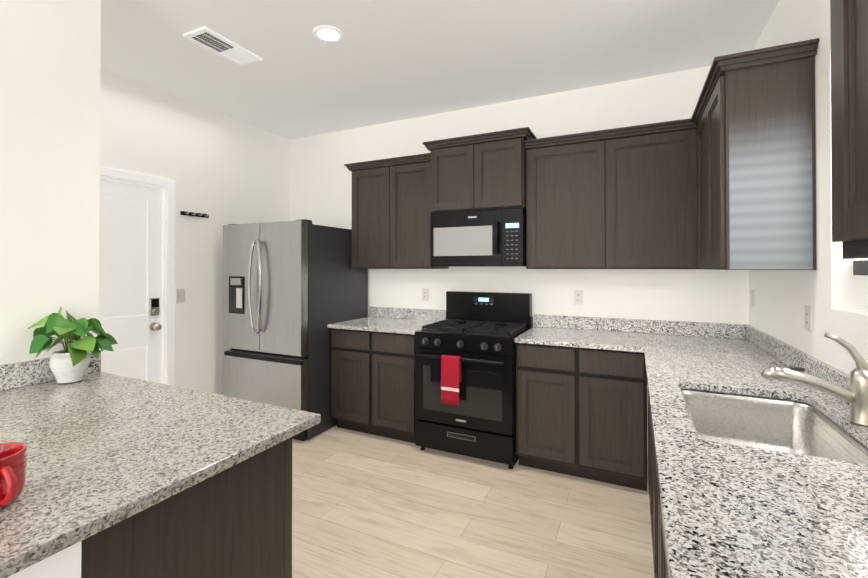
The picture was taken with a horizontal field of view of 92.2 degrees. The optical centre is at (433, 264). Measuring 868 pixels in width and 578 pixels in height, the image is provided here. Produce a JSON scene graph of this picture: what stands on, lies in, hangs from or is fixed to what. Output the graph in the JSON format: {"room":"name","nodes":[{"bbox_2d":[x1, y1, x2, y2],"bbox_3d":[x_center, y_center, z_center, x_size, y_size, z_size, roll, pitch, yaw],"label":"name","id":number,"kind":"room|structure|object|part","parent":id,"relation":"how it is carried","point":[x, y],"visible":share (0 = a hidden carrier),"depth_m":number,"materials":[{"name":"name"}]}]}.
{"room":"kitchen","nodes":[
{"label":"kitchen","id":0,"kind":"room"},
{"bbox_2d":[0,0,100,364],"bbox_3d":[-2.975,-0.016,-0.818,0.120,2.820,6.230,0,0,26],"label":"wall","id":1,"kind":"structure","parent":0,"point":[50,54],"depth_m":1.79,"materials":[{"name":"white paint"}]},
{"bbox_2d":[100,69,289,394],"bbox_3d":[-3.514,-0.004,0.766,0.120,2.820,8.620,0,0,26],"label":"wall","id":2,"kind":"structure","parent":0,"point":[221,170],"depth_m":3.65,"materials":[{"name":"white paint"}]},
{"bbox_2d":[99,179,162,382],"bbox_3d":[-2.371,0.398,3.015,0.114,2.033,0.826,0,0,26],"label":"door","id":3,"kind":"structure","parent":2,"relation":"in","point":[130,262],"depth_m":3.19,"materials":[{"name":"white paint"}]},
{"bbox_2d":[100,166,174,385],"bbox_3d":[-2.413,0.362,3.036,0.136,2.122,0.984,0,0,26],"label":"door frame","id":4,"kind":"structure","parent":2,"relation":"attached to","point":[168,306],"depth_m":3.40,"materials":[{"name":"white paint"}]},
{"bbox_2d":[176,289,184,302],"bbox_3d":[-2.124,0.261,3.508,0.009,0.115,0.072,0,0,26],"label":"switch plate","id":5,"kind":"object","parent":2,"relation":"attached to","point":[180,295],"visible":1,"depth_m":3.50,"materials":[{"name":"white plastic"}]},
{"bbox_2d":[180,211,208,217],"bbox_3d":[-2.050,-0.433,3.611,0.058,0.032,0.250,0,0,26],"label":"hook rack","id":6,"kind":"object","parent":2,"relation":"attached to","point":[188,213],"visible":1,"depth_m":3.59,"materials":[{"name":"black metal"}]},
{"bbox_2d":[100,0,779,139],"bbox_3d":[-1.575,-1.446,-0.153,4.420,0.050,8.860,0,0,26],"label":"ceiling","id":7,"kind":"structure","parent":0,"point":[384,61],"depth_m":2.73,"materials":[{"name":"white paint"}]},
{"bbox_2d":[183,26,261,65],"bbox_3d":[-1.345,-1.392,2.686,0.200,0.012,0.420,0,0,26],"label":"ceiling vent","id":8,"kind":"object","parent":7,"relation":"in","point":[213,41],"visible":1,"depth_m":2.66,"materials":[{"name":"white metal"}]},
{"bbox_2d":[313,25,343,42],"bbox_3d":[-0.640,-1.396,2.537,0.184,0.006,0.184,0,0,26],"label":"recessed light","id":9,"kind":"object","parent":7,"relation":"in","point":[328,34],"visible":1,"depth_m":2.53,"materials":[{"name":"white paint"}]},
{"bbox_2d":[292,425,653,577],"bbox_3d":[-1.575,1.424,-0.174,4.420,0.050,8.860,0,0,26],"label":"floor","id":10,"kind":"structure","parent":0,"point":[365,505],"depth_m":2.34,"materials":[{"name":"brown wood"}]},
{"bbox_2d":[7,541,80,577],"bbox_3d":[-0.995,0.961,0.302,0.138,0.884,1.174,0,0,26],"label":"wall","id":11,"kind":"structure","parent":10,"relation":"on","point":[65,563],"depth_m":0.77,"materials":[{"name":"white paint"}]},
{"bbox_2d":[81,437,291,577],"bbox_3d":[-1.147,0.968,1.333,1.305,0.885,0.548,0,0,26],"label":"base cabinet","id":12,"kind":"object","parent":10,"relation":"on","point":[234,521],"visible":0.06,"depth_m":1.06,"materials":[{"name":"brown wood"}]},
{"bbox_2d":[0,350,320,577],"bbox_3d":[-1.369,0.457,0.849,1.327,0.130,1.830,0,0,26],"label":"countertop","id":13,"kind":"structure","parent":12,"relation":"on","point":[105,450],"depth_m":1.17,"materials":[{"name":"stone"}]},
{"bbox_2d":[0,442,26,508],"bbox_3d":[-0.894,0.438,0.843,0.153,0.105,0.118,0,0,26],"label":"mug","id":14,"kind":"object","parent":13,"relation":"on","point":[13,460],"visible":1,"depth_m":0.85,"materials":[{"name":"red ceramic"}]},
{"bbox_2d":[27,306,117,382],"bbox_3d":[-1.498,0.338,1.775,0.237,0.316,0.311,0,0,26],"label":"planter","id":15,"kind":"object","parent":13,"relation":"on","point":[70,362],"visible":1,"depth_m":1.73,"materials":[{"name":"white ceramic"}]},
{"bbox_2d":[222,219,367,440],"bbox_3d":[-1.270,0.529,3.872,0.907,1.775,0.982,0,0,26],"label":"refrigerator","id":16,"kind":"object","parent":10,"relation":"on","point":[314,284],"depth_m":3.48,"materials":[{"name":"silver metal"}]},
{"bbox_3d":[-1.470,0.181,3.459,0.153,0.775,0.062,0,0,26],"label":"refrigerator handle","id":17,"kind":"part","parent":16,"relation":"part of","materials":[{"name":"silver metal"}]},
{"bbox_2d":[331,328,416,442],"bbox_3d":[-0.381,0.985,3.685,0.840,0.885,0.627,0,0,26],"label":"base cabinet","id":18,"kind":"object","parent":10,"relation":"on","point":[372,382],"visible":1,"depth_m":3.40,"materials":[{"name":"brown wood"}]},
{"bbox_2d":[327,306,445,334],"bbox_3d":[-0.387,0.477,3.681,0.855,0.130,0.647,0,0,26],"label":"countertop","id":19,"kind":"structure","parent":18,"relation":"on","point":[397,320],"depth_m":3.79,"materials":[{"name":"stone"}]},
{"bbox_2d":[415,291,532,468],"bbox_3d":[0.323,0.829,3.280,0.760,1.190,0.718,0,0,26],"label":"range","id":20,"kind":"object","parent":10,"relation":"on","point":[478,332],"visible":0.96,"depth_m":3.04,"materials":[{"name":"black metal"}]},
{"bbox_2d":[441,355,461,405],"bbox_3d":[0.123,0.823,2.991,0.140,0.342,0.052,0,0,26],"label":"hanging towel","id":21,"kind":"object","parent":20,"relation":"hanging from","point":[451,376],"visible":0.98,"depth_m":2.97,"materials":[{"name":"red fabric"}]},
{"bbox_2d":[516,343,646,490],"bbox_3d":[1.063,0.980,2.993,0.813,0.885,0.627,0,0,26],"label":"base cabinet","id":22,"kind":"object","parent":10,"relation":"on","point":[581,412],"visible":0.96,"depth_m":2.70,"materials":[{"name":"brown wood"}]},
{"bbox_2d":[515,327,638,351],"bbox_3d":[1.044,0.522,2.993,0.780,0.030,0.650,0,0,26],"label":"countertop","id":23,"kind":"structure","parent":22,"relation":"on","point":[579,338],"depth_m":2.86,"materials":[{"name":"stone"}]},
{"bbox_2d":[648,394,651,532],"bbox_3d":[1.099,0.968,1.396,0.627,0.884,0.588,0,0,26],"label":"base cabinet","id":24,"kind":"object","parent":10,"relation":"on","point":[649,412],"depth_m":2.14,"materials":[{"name":"brown wood"}]},
{"bbox_2d":[635,333,867,577],"bbox_3d":[0.836,0.507,0.893,0.662,0.030,4.617,0,0,26],"label":"countertop","id":25,"kind":"structure","parent":24,"relation":"on","point":[733,511],"depth_m":0.93,"materials":[{"name":"stone"}]},
{"bbox_2d":[680,389,867,464],"bbox_3d":[1.093,0.627,1.391,0.483,0.200,0.720,0,0,26],"label":"sink","id":26,"kind":"object","parent":25,"relation":"in","point":[791,426],"visible":0.23,"depth_m":1.64,"materials":[{"name":"silver metal"}]},
{"bbox_2d":[760,333,867,426],"bbox_3d":[1.234,0.356,1.348,0.293,0.276,0.068,0,0,26],"label":"faucet","id":27,"kind":"object","parent":25,"relation":"on","point":[855,394],"visible":1,"depth_m":1.31,"materials":[{"name":"silver metal"}]},
{"bbox_2d":[652,429,659,577],"bbox_3d":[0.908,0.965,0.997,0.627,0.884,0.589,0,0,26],"label":"base cabinet","id":28,"kind":"object","parent":10,"relation":"on","point":[655,484],"depth_m":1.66,"materials":[{"name":"brown wood"}]},
{"bbox_2d":[660,500,668,577],"bbox_3d":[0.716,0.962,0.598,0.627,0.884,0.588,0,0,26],"label":"base cabinet","id":29,"kind":"object","parent":10,"relation":"on","point":[660,562],"depth_m":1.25,"materials":[{"name":"brown wood"}]},
{"bbox_2d":[290,66,748,456],"bbox_3d":[0.314,0.018,3.777,4.420,2.820,0.120,0,0,26],"label":"wall","id":30,"kind":"structure","parent":0,"point":[320,183],"depth_m":3.43,"materials":[{"name":"white paint"}]},
{"bbox_2d":[344,153,448,268],"bbox_3d":[-0.348,-0.444,3.824,0.892,0.965,0.367,0,0,26],"label":"upper cabinet","id":31,"kind":"object","parent":30,"relation":"attached to","point":[391,205],"visible":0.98,"depth_m":3.66,"materials":[{"name":"brown wood"}]},
{"bbox_2d":[422,288,428,300],"bbox_3d":[-0.082,0.279,3.891,0.072,0.115,0.008,0,0,26],"label":"electrical outlet plate","id":32,"kind":"object","parent":30,"relation":"attached to","point":[425,294],"visible":1,"depth_m":3.89,"materials":[{"name":"white plastic"}]},
{"bbox_2d":[423,127,536,212],"bbox_3d":[0.392,-0.716,3.435,0.872,0.577,0.432,0,0,26],"label":"upper cabinet","id":33,"kind":"object","parent":30,"relation":"attached to","point":[483,171],"visible":0.9,"depth_m":3.25,"materials":[{"name":"brown wood"}]},
{"bbox_2d":[430,208,525,266],"bbox_3d":[0.388,-0.205,3.424,0.766,0.440,0.450,0,0,26],"label":"microwave","id":34,"kind":"object","parent":33,"relation":"attached to","point":[489,238],"visible":0.98,"depth_m":3.26,"materials":[{"name":"black metal"}]},
{"bbox_2d":[574,290,582,304],"bbox_3d":[1.142,0.260,3.304,0.072,0.115,0.008,0,0,26],"label":"electrical outlet plate","id":35,"kind":"object","parent":30,"relation":"attached to","point":[578,297],"visible":1,"depth_m":3.30,"materials":[{"name":"white plastic"}]},
{"bbox_2d":[524,118,698,268],"bbox_3d":[1.261,-0.450,3.053,1.116,0.965,0.367,0,0,26],"label":"upper cabinet","id":36,"kind":"object","parent":30,"relation":"attached to","point":[621,198],"visible":0.96,"depth_m":2.89,"materials":[{"name":"brown wood"}]},
{"bbox_2d":[534,314,741,338],"bbox_3d":[1.464,0.458,3.141,1.410,0.099,0.020,0,0,26],"label":"backsplash","id":37,"kind":"structure","parent":30,"relation":"attached to","point":[701,329],"depth_m":3.09,"materials":[{"name":"stone"}]},
{"bbox_2d":[749,0,867,374],"bbox_3d":[0.345,-0.018,-1.085,0.160,2.820,8.620,0,0,26],"label":"wall","id":38,"kind":"structure","parent":0,"point":[832,290],"depth_m":1.75,"materials":[{"name":"white paint"}]},
{"bbox_2d":[751,289,753,307],"bbox_3d":[2.079,0.220,2.729,0.009,0.115,0.072,0,0,26],"label":"electrical outlet plate","id":39,"kind":"object","parent":38,"relation":"attached to","point":[752,297],"visible":1,"depth_m":2.72,"materials":[{"name":"white plastic"}]},
{"bbox_2d":[691,38,819,269],"bbox_3d":[1.702,-0.455,2.364,0.367,0.965,1.227,0,0,26],"label":"upper cabinet","id":40,"kind":"object","parent":38,"relation":"attached to","point":[753,117],"visible":1,"depth_m":1.86,"materials":[{"name":"brown wood"}]},
{"bbox_2d":[742,324,849,405],"bbox_3d":[1.124,0.441,0.755,0.024,0.099,4.617,0,0,26],"label":"backsplash","id":41,"kind":"structure","parent":38,"relation":"attached to","point":[784,353],"depth_m":1.98,"materials":[{"name":"stone"}]},
{"bbox_2d":[804,305,811,332],"bbox_3d":[1.660,0.239,1.854,0.008,0.115,0.072,0,0,26],"label":"electrical outlet plate","id":42,"kind":"object","parent":38,"relation":"attached to","point":[808,318],"visible":1,"depth_m":1.84,"materials":[{"name":"white plastic"}]},
{"bbox_2d":[830,0,867,258],"bbox_3d":[0.848,-0.490,0.547,0.337,0.953,0.530,0,0,26],"label":"upper cabinet","id":43,"kind":"object","parent":38,"relation":"attached to","point":[849,90],"visible":1,"depth_m":0.74,"materials":[{"name":"brown wood"}]},
{"bbox_2d":[853,260,867,274],"bbox_3d":[1.424,-0.405,1.174,0.045,0.884,0.960,0,0,26],"label":"window blind","id":44,"kind":"object","parent":38,"relation":"attached to","point":[860,267],"visible":0.04,"depth_m":1.56,"materials":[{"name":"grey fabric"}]}
]}

